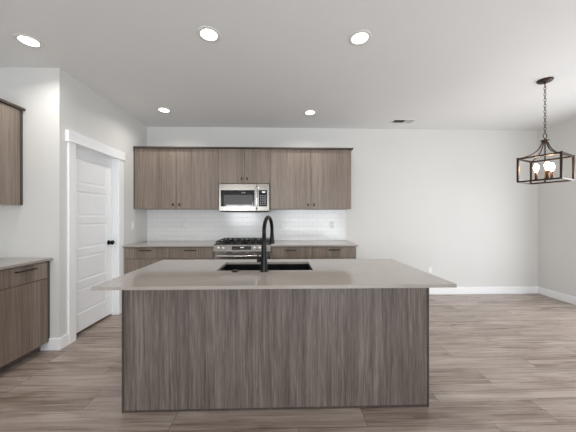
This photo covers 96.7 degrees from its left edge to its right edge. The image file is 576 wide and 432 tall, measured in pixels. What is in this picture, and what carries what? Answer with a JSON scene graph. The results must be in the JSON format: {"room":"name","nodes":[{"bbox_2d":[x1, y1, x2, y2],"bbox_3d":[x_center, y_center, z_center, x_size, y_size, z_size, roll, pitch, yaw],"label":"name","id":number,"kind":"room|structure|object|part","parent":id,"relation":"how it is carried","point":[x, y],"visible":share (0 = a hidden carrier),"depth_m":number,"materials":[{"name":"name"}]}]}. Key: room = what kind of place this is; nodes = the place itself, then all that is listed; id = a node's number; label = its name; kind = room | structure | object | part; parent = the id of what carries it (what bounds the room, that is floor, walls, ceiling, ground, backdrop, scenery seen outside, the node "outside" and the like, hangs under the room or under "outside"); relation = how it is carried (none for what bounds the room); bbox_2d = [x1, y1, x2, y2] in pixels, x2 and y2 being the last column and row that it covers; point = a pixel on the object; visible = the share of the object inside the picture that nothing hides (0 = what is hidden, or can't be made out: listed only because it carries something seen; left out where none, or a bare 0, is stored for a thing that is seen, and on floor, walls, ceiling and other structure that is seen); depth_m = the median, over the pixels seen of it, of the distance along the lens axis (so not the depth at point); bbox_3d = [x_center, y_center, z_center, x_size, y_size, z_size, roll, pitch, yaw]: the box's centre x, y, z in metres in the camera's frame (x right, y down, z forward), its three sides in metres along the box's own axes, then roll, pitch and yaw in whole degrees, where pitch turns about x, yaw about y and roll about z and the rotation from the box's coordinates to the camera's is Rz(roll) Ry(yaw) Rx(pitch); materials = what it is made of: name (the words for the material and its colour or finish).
{"room":"kitchen","nodes":[
{"label":"kitchen","id":0,"kind":"room"},
{"bbox_2d":[0,67,46,349],"bbox_3d":[-2.625,-0.070,2.537,0.570,2.740,0.115,0,0,-2],"label":"wall","id":1,"kind":"structure","parent":0,"point":[23,228],"depth_m":2.48,"materials":[{"name":"paint"}]},
{"bbox_2d":[40,338,60,349],"bbox_3d":[-2.302,1.242,2.481,0.184,0.115,0.014,0,0,-2],"label":"baseboard","id":2,"kind":"structure","parent":1,"relation":"attached to","point":[54,343],"depth_m":2.48,"materials":[{"name":"white paint"}]},
{"bbox_2d":[47,68,146,337],"bbox_3d":[-2.304,-0.070,3.306,0.115,2.740,1.635,0,0,-2],"label":"wall","id":3,"kind":"structure","parent":0,"point":[72,105],"depth_m":2.56,"materials":[{"name":"paint"}]},
{"bbox_2d":[60,334,67,348],"bbox_3d":[-2.218,1.242,2.535,0.014,0.115,0.090,0,0,-2],"label":"baseboard","id":4,"kind":"structure","parent":3,"relation":"attached to","point":[64,339],"depth_m":2.53,"materials":[{"name":"white paint"}]},
{"bbox_2d":[76,148,114,332],"bbox_3d":[-2.292,0.267,3.026,0.102,2.023,0.677,0,0,-2],"label":"door","id":5,"kind":"structure","parent":3,"relation":"in","point":[94,242],"depth_m":3.02,"materials":[{"name":"white paint"}]},
{"bbox_2d":[65,130,125,344],"bbox_3d":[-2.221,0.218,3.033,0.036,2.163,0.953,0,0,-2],"label":"trim","id":6,"kind":"structure","parent":3,"relation":"attached to","point":[73,139],"depth_m":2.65,"materials":[{"name":"white paint"}]},
{"bbox_2d":[0,0,575,129],"bbox_3d":[0.724,-1.490,0.512,7.455,0.100,7.685,0,0,-2],"label":"ceiling","id":7,"kind":"structure","parent":0,"point":[439,64],"depth_m":2.30,"materials":[{"name":"paint"}]},
{"bbox_2d":[13,33,43,48],"bbox_3d":[-2.131,-1.437,2.107,0.184,0.005,0.184,0,0,-2],"label":"recessed light","id":8,"kind":"object","parent":7,"relation":"in","point":[27,40],"visible":1,"depth_m":2.10,"materials":[{"name":"white plastic"}]},
{"bbox_2d":[156,107,170,112],"bbox_3d":[-1.685,-1.437,3.477,0.184,0.005,0.184,0,0,-2],"label":"recessed light","id":9,"kind":"object","parent":7,"relation":"in","point":[161,109],"visible":1,"depth_m":3.47,"materials":[{"name":"white plastic"}]},
{"bbox_2d":[197,26,220,42],"bbox_3d":[-0.627,-1.437,2.031,0.184,0.005,0.184,0,0,-2],"label":"recessed light","id":10,"kind":"object","parent":7,"relation":"in","point":[206,33],"visible":1,"depth_m":2.02,"materials":[{"name":"white plastic"}]},
{"bbox_2d":[303,110,316,114],"bbox_3d":[0.306,-1.437,3.562,0.184,0.005,0.184,0,0,-2],"label":"recessed light","id":11,"kind":"object","parent":7,"relation":"in","point":[307,112],"visible":1,"depth_m":3.55,"materials":[{"name":"white plastic"}]},
{"bbox_2d":[348,30,371,45],"bbox_3d":[0.583,-1.437,2.071,0.184,0.005,0.184,0,0,-2],"label":"recessed light","id":12,"kind":"object","parent":7,"relation":"in","point":[360,37],"visible":1,"depth_m":2.06,"materials":[{"name":"white plastic"}]},
{"bbox_2d":[391,119,415,122],"bbox_3d":[1.745,-1.434,3.879,0.330,0.011,0.150,0,0,-2],"label":"ceiling vent","id":13,"kind":"object","parent":7,"relation":"in","point":[394,120],"visible":1,"depth_m":3.86,"materials":[{"name":"white plastic"}]},
{"bbox_2d":[516,77,574,183],"bbox_3d":[2.721,-0.897,2.710,0.352,1.084,0.352,0,0,-28],"label":"pendant light","id":14,"kind":"object","parent":7,"relation":"hanging from","point":[547,165],"visible":1,"depth_m":2.70,"materials":[{"name":"brown metal"}]},
{"bbox_3d":[2.495,-0.497,2.778,0.018,0.264,0.018,0,0,-28],"label":"post","id":15,"kind":"part","parent":14,"relation":"part of","materials":[{"name":"brown metal"}]},
{"bbox_3d":[2.789,-0.497,2.936,0.018,0.264,0.018,0,0,-28],"label":"post","id":16,"kind":"part","parent":14,"relation":"part of","materials":[{"name":"brown metal"}]},
{"bbox_3d":[2.688,-0.519,2.772,0.045,0.090,0.045,0,0,-2],"label":"bulb","id":17,"kind":"part","parent":14,"relation":"part of","materials":[{"name":"white glass"}]},
{"bbox_3d":[2.574,-0.617,2.631,0.016,0.016,0.315,0,0,-28],"label":"rail","id":18,"kind":"part","parent":14,"relation":"part of","materials":[{"name":"brown metal"}]},
{"bbox_3d":[2.574,-0.369,2.631,0.016,0.016,0.315,0,0,-28],"label":"rail","id":19,"kind":"part","parent":14,"relation":"part of","materials":[{"name":"brown metal"}]},
{"bbox_3d":[2.721,-0.558,2.710,0.024,0.406,0.024,0,0,-2],"label":"stem","id":20,"kind":"part","parent":14,"relation":"part of","materials":[{"name":"brown metal"}]},
{"bbox_3d":[2.721,-1.136,2.710,0.017,0.533,0.017,0,0,14],"label":"chain","id":21,"kind":"part","parent":14,"relation":"part of","materials":[{"name":"brown metal"}]},
{"bbox_3d":[2.684,-0.519,2.651,0.045,0.090,0.045,0,0,-2],"label":"bulb","id":22,"kind":"part","parent":14,"relation":"part of","materials":[{"name":"white glass"}]},
{"bbox_3d":[2.868,-0.369,2.789,0.016,0.016,0.314,0,0,-28],"label":"rail","id":23,"kind":"part","parent":14,"relation":"part of","materials":[{"name":"brown metal"}]},
{"bbox_3d":[2.868,-0.617,2.789,0.016,0.016,0.314,0,0,-28],"label":"rail","id":24,"kind":"part","parent":14,"relation":"part of","materials":[{"name":"brown metal"}]},
{"bbox_3d":[2.791,-0.519,2.709,0.045,0.090,0.045,0,0,-2],"label":"bulb","id":25,"kind":"part","parent":14,"relation":"part of","materials":[{"name":"white glass"}]},
{"bbox_3d":[2.653,-0.497,2.484,0.018,0.264,0.018,0,0,-28],"label":"post","id":26,"kind":"part","parent":14,"relation":"part of","materials":[{"name":"brown metal"}]},
{"bbox_3d":[2.947,-0.497,2.643,0.018,0.264,0.018,0,0,-28],"label":"post","id":27,"kind":"part","parent":14,"relation":"part of","materials":[{"name":"brown metal"}]},
{"bbox_2d":[0,294,575,431],"bbox_3d":[0.724,1.350,0.512,7.455,0.100,7.685,0,0,-2],"label":"floor","id":28,"kind":"structure","parent":0,"point":[498,362],"depth_m":1.95,"materials":[{"name":"wood"}]},
{"bbox_2d":[0,261,49,372],"bbox_3d":[-2.584,0.864,2.221,0.633,0.870,0.511,0,0,-2],"label":"base cabinet","id":29,"kind":"object","parent":28,"relation":"on","point":[24,290],"visible":0.91,"depth_m":2.23,"materials":[{"name":"laminate"}]},
{"bbox_3d":[-2.311,0.516,2.216,0.019,0.156,0.483,0,0,-2],"label":"drawer","id":30,"kind":"part","parent":29,"relation":"part of","materials":[{"name":"laminate"}]},
{"bbox_2d":[0,258,52,269],"bbox_3d":[-2.587,0.416,2.217,0.627,0.024,0.524,0,0,-2],"label":"countertop","id":31,"kind":"structure","parent":29,"relation":"on","point":[5,263],"depth_m":2.27,"materials":[{"name":"beige stone"}]},
{"bbox_3d":[-2.285,0.475,2.232,0.034,0.010,0.182,0,0,-2],"label":"handle","id":32,"kind":"part","parent":29,"relation":"part of","materials":[{"name":"black metal"}]},
{"bbox_2d":[124,247,214,273],"bbox_3d":[-1.635,0.861,3.801,1.214,0.878,0.680,0,0,-2],"label":"base cabinet","id":33,"kind":"object","parent":28,"relation":"on","point":[135,258],"visible":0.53,"depth_m":3.49,"materials":[{"name":"laminate"}]},
{"bbox_3d":[-1.927,0.508,3.498,0.611,0.152,0.019,0,0,-2],"label":"drawer","id":34,"kind":"part","parent":33,"relation":"part of","materials":[{"name":"laminate"}]},
{"bbox_3d":[-1.927,0.892,3.498,0.611,0.609,0.019,0,0,-2],"label":"door","id":35,"kind":"part","parent":33,"relation":"part of","materials":[{"name":"laminate"}]},
{"bbox_2d":[122,241,217,246],"bbox_3d":[-1.643,0.410,3.799,1.232,0.021,0.665,0,0,-2],"label":"countertop","id":36,"kind":"structure","parent":33,"relation":"on","point":[145,243],"depth_m":3.59,"materials":[{"name":"beige stone"}]},
{"bbox_3d":[-1.320,0.508,3.515,0.595,0.152,0.019,0,0,-2],"label":"drawer","id":37,"kind":"part","parent":33,"relation":"part of","materials":[{"name":"laminate"}]},
{"bbox_3d":[-1.320,0.892,3.515,0.595,0.609,0.019,0,0,-2],"label":"door","id":38,"kind":"part","parent":33,"relation":"part of","materials":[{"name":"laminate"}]},
{"bbox_2d":[213,238,270,259],"bbox_3d":[-0.634,0.825,3.792,0.782,0.950,0.734,0,0,-2],"label":"range","id":39,"kind":"object","parent":28,"relation":"on","point":[229,248],"visible":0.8,"depth_m":3.50,"materials":[{"name":"metal"}]},
{"bbox_3d":[-0.625,0.538,3.460,0.690,0.027,0.071,0,0,-2],"label":"handle","id":40,"kind":"part","parent":39,"relation":"part of","materials":[{"name":"metal"}]},
{"bbox_3d":[-0.627,0.439,3.514,0.778,0.100,0.060,0,0,-2],"label":"control panel","id":41,"kind":"part","parent":39,"relation":"part of","materials":[{"name":"metal"}]},
{"bbox_3d":[-0.627,0.784,3.519,0.774,0.562,0.046,0,0,-2],"label":"oven door","id":42,"kind":"part","parent":39,"relation":"part of","materials":[{"name":"metal"}]},
{"bbox_2d":[217,240,268,243],"bbox_3d":[-0.636,0.393,3.844,0.782,0.014,0.630,0,0,-2],"label":"cooktop","id":43,"kind":"object","parent":39,"relation":"in","point":[256,241],"depth_m":3.64,"materials":[{"name":"metal"}]},
{"bbox_2d":[122,288,428,412],"bbox_3d":[-0.076,0.860,2.024,2.059,0.878,0.619,0,0,-2],"label":"kitchen island","id":44,"kind":"object","parent":28,"relation":"on","point":[209,349],"visible":0.68,"depth_m":1.72,"materials":[{"name":"laminate"}]},
{"bbox_3d":[-1.098,0.860,1.996,0.014,0.878,0.619,0,0,-2],"label":"panel","id":45,"kind":"part","parent":44,"relation":"part of","materials":[{"name":"brown wood"}]},
{"bbox_2d":[91,259,456,289],"bbox_3d":[-0.073,0.410,1.921,2.104,0.020,0.895,0,0,-2],"label":"island countertop","id":46,"kind":"structure","parent":44,"relation":"on","point":[324,273],"depth_m":1.67,"materials":[{"name":"beige stone"}]},
{"bbox_2d":[220,264,310,270],"bbox_3d":[-0.174,0.530,2.059,0.743,0.220,0.382,0,0,-2],"label":"sink","id":47,"kind":"object","parent":46,"relation":"in","point":[228,267],"visible":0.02,"depth_m":2.24,"materials":[{"name":"black metal"}]},
{"bbox_2d":[257,215,274,271],"bbox_3d":[-0.176,0.197,1.950,0.098,0.405,0.260,0,0,10],"label":"faucet","id":48,"kind":"object","parent":46,"relation":"on","point":[264,267],"visible":1,"depth_m":1.84,"materials":[{"name":"black metal"}]},
{"bbox_3d":[-0.150,0.067,1.950,0.028,0.144,0.239,0,0,12],"label":"spout","id":49,"kind":"part","parent":48,"relation":"part of","materials":[{"name":"black metal"}]},
{"bbox_3d":[0.946,0.860,2.052,0.014,0.878,0.619,0,0,-2],"label":"panel","id":50,"kind":"part","parent":44,"relation":"part of","materials":[{"name":"brown wood"}]},
{"bbox_2d":[271,246,355,258],"bbox_3d":[0.351,0.861,3.855,1.188,0.878,0.680,0,0,-2],"label":"base cabinet","id":51,"kind":"object","parent":28,"relation":"on","point":[344,252],"visible":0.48,"depth_m":3.55,"materials":[{"name":"laminate"}]},
{"bbox_3d":[0.049,0.508,3.552,0.564,0.152,0.019,0,0,-2],"label":"drawer","id":52,"kind":"part","parent":51,"relation":"part of","materials":[{"name":"laminate"}]},
{"bbox_3d":[0.049,0.892,3.552,0.564,0.609,0.019,0,0,-2],"label":"door","id":53,"kind":"part","parent":51,"relation":"part of","materials":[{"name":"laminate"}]},
{"bbox_2d":[271,240,357,246],"bbox_3d":[0.359,0.410,3.854,1.207,0.021,0.665,0,0,-2],"label":"countertop","id":54,"kind":"structure","parent":51,"relation":"on","point":[301,243],"depth_m":3.72,"materials":[{"name":"beige stone"}]},
{"bbox_3d":[0.643,0.508,3.568,0.616,0.152,0.019,0,0,-2],"label":"drawer","id":55,"kind":"part","parent":51,"relation":"part of","materials":[{"name":"laminate"}]},
{"bbox_3d":[0.643,0.892,3.568,0.616,0.609,0.019,0,0,-2],"label":"door","id":56,"kind":"part","parent":51,"relation":"part of","materials":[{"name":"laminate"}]},
{"bbox_2d":[147,127,537,286],"bbox_3d":[0.621,-0.070,4.279,7.455,2.740,0.150,0,0,-2],"label":"wall","id":57,"kind":"structure","parent":0,"point":[451,202],"depth_m":4.25,"materials":[{"name":"paint"}]},
{"bbox_2d":[133,146,218,209],"bbox_3d":[-1.648,-0.561,3.934,1.229,0.913,0.412,0,0,-2],"label":"upper cabinet","id":58,"kind":"object","parent":57,"relation":"attached to","point":[165,177],"visible":0.88,"depth_m":3.76,"materials":[{"name":"laminate"}]},
{"bbox_3d":[-1.940,-0.548,3.758,0.604,0.884,0.019,0,0,-2],"label":"door","id":59,"kind":"part","parent":58,"relation":"part of","materials":[{"name":"laminate"}]},
{"bbox_3d":[-1.641,-1.003,3.935,1.215,0.020,0.412,0,0,-2],"label":"crown","id":60,"kind":"part","parent":58,"relation":"part of","materials":[{"name":"brown wood"}]},
{"bbox_3d":[-1.332,-0.548,3.775,0.604,0.884,0.019,0,0,-2],"label":"door","id":61,"kind":"part","parent":58,"relation":"part of","materials":[{"name":"laminate"}]},
{"bbox_2d":[218,147,269,183],"bbox_3d":[-0.650,-0.747,3.962,0.764,0.532,0.412,0,0,-2],"label":"upper cabinet","id":62,"kind":"object","parent":57,"relation":"attached to","point":[236,165],"visible":0.9,"depth_m":3.78,"materials":[{"name":"laminate"}]},
{"bbox_3d":[-0.837,-0.736,3.788,0.378,0.508,0.019,0,0,-2],"label":"door","id":63,"kind":"part","parent":62,"relation":"part of","materials":[{"name":"laminate"}]},
{"bbox_3d":[-0.650,-1.003,3.962,0.764,0.020,0.412,0,0,-2],"label":"crown","id":64,"kind":"part","parent":62,"relation":"part of","materials":[{"name":"brown wood"}]},
{"bbox_2d":[219,184,269,211],"bbox_3d":[-0.649,-0.268,3.929,0.742,0.412,0.456,0,0,-2],"label":"microwave","id":65,"kind":"object","parent":62,"relation":"attached to","point":[232,197],"visible":1,"depth_m":3.75,"materials":[{"name":"silver metal"}]},
{"bbox_3d":[-0.369,-0.260,3.760,0.122,0.238,0.003,0,0,-2],"label":"control panel","id":66,"kind":"part","parent":65,"relation":"part of","materials":[{"name":"black glass"}]},
{"bbox_3d":[-0.365,-0.274,3.778,0.184,0.399,0.033,0,0,-2],"label":"control frame","id":67,"kind":"part","parent":65,"relation":"part of","materials":[{"name":"metal"}]},
{"bbox_3d":[-0.455,-0.736,3.799,0.378,0.508,0.019,0,0,-2],"label":"door","id":68,"kind":"part","parent":62,"relation":"part of","materials":[{"name":"laminate"}]},
{"bbox_2d":[147,210,345,240],"bbox_3d":[-0.660,0.147,4.164,3.216,0.504,0.008,0,0,-2],"label":"tile backsplash","id":69,"kind":"structure","parent":57,"relation":"attached to","point":[162,225],"depth_m":4.16,"materials":[{"name":"white tile"}]},
{"bbox_2d":[270,147,352,209],"bbox_3d":[0.349,-0.559,3.989,1.234,0.908,0.412,0,0,-2],"label":"upper cabinet","id":70,"kind":"object","parent":57,"relation":"attached to","point":[301,178],"visible":1,"depth_m":3.81,"materials":[{"name":"laminate"}]},
{"bbox_3d":[0.039,-0.548,3.812,0.601,0.884,0.019,0,0,-2],"label":"door","id":71,"kind":"part","parent":70,"relation":"part of","materials":[{"name":"laminate"}]},
{"bbox_3d":[0.349,-1.003,3.989,1.234,0.020,0.412,0,0,-2],"label":"crown","id":72,"kind":"part","parent":70,"relation":"part of","materials":[{"name":"brown wood"}]},
{"bbox_3d":[0.644,-0.548,3.829,0.601,0.884,0.019,0,0,-2],"label":"door","id":73,"kind":"part","parent":70,"relation":"part of","materials":[{"name":"laminate"}]},
{"bbox_2d":[429,287,537,293],"bbox_3d":[2.566,1.242,4.250,3.239,0.115,0.014,0,0,-2],"label":"baseboard","id":74,"kind":"structure","parent":57,"relation":"attached to","point":[459,290],"depth_m":4.26,"materials":[{"name":"white paint"}]},
{"bbox_2d":[538,118,575,296],"bbox_3d":[4.377,-0.070,0.537,0.150,2.740,7.535,0,0,-2],"label":"wall","id":75,"kind":"structure","parent":0,"point":[556,201],"depth_m":3.98,"materials":[{"name":"paint"}]},
{"bbox_2d":[538,287,575,304],"bbox_3d":[4.293,1.242,0.610,0.014,0.115,7.385,0,0,-2],"label":"baseboard","id":76,"kind":"structure","parent":75,"relation":"attached to","point":[546,292],"depth_m":3.98,"materials":[{"name":"white paint"}]},
{"bbox_3d":[-2.925,-0.070,0.338,0.150,2.740,7.535,0,0,-2],"label":"wall","id":77,"kind":"structure","parent":0,"visible":0},
{"bbox_2d":[0,98,25,205],"bbox_3d":[-2.717,-0.569,2.213,0.367,0.938,0.523,0,0,-2],"label":"upper cabinet","id":78,"kind":"object","parent":77,"relation":"attached to","point":[11,115],"visible":1,"depth_m":2.37,"materials":[{"name":"laminate"}]},
{"bbox_3d":[-2.717,-1.027,2.213,0.367,0.022,0.523,0,0,-2],"label":"crown","id":79,"kind":"part","parent":78,"relation":"part of","materials":[{"name":"brown wood"}]}
]}

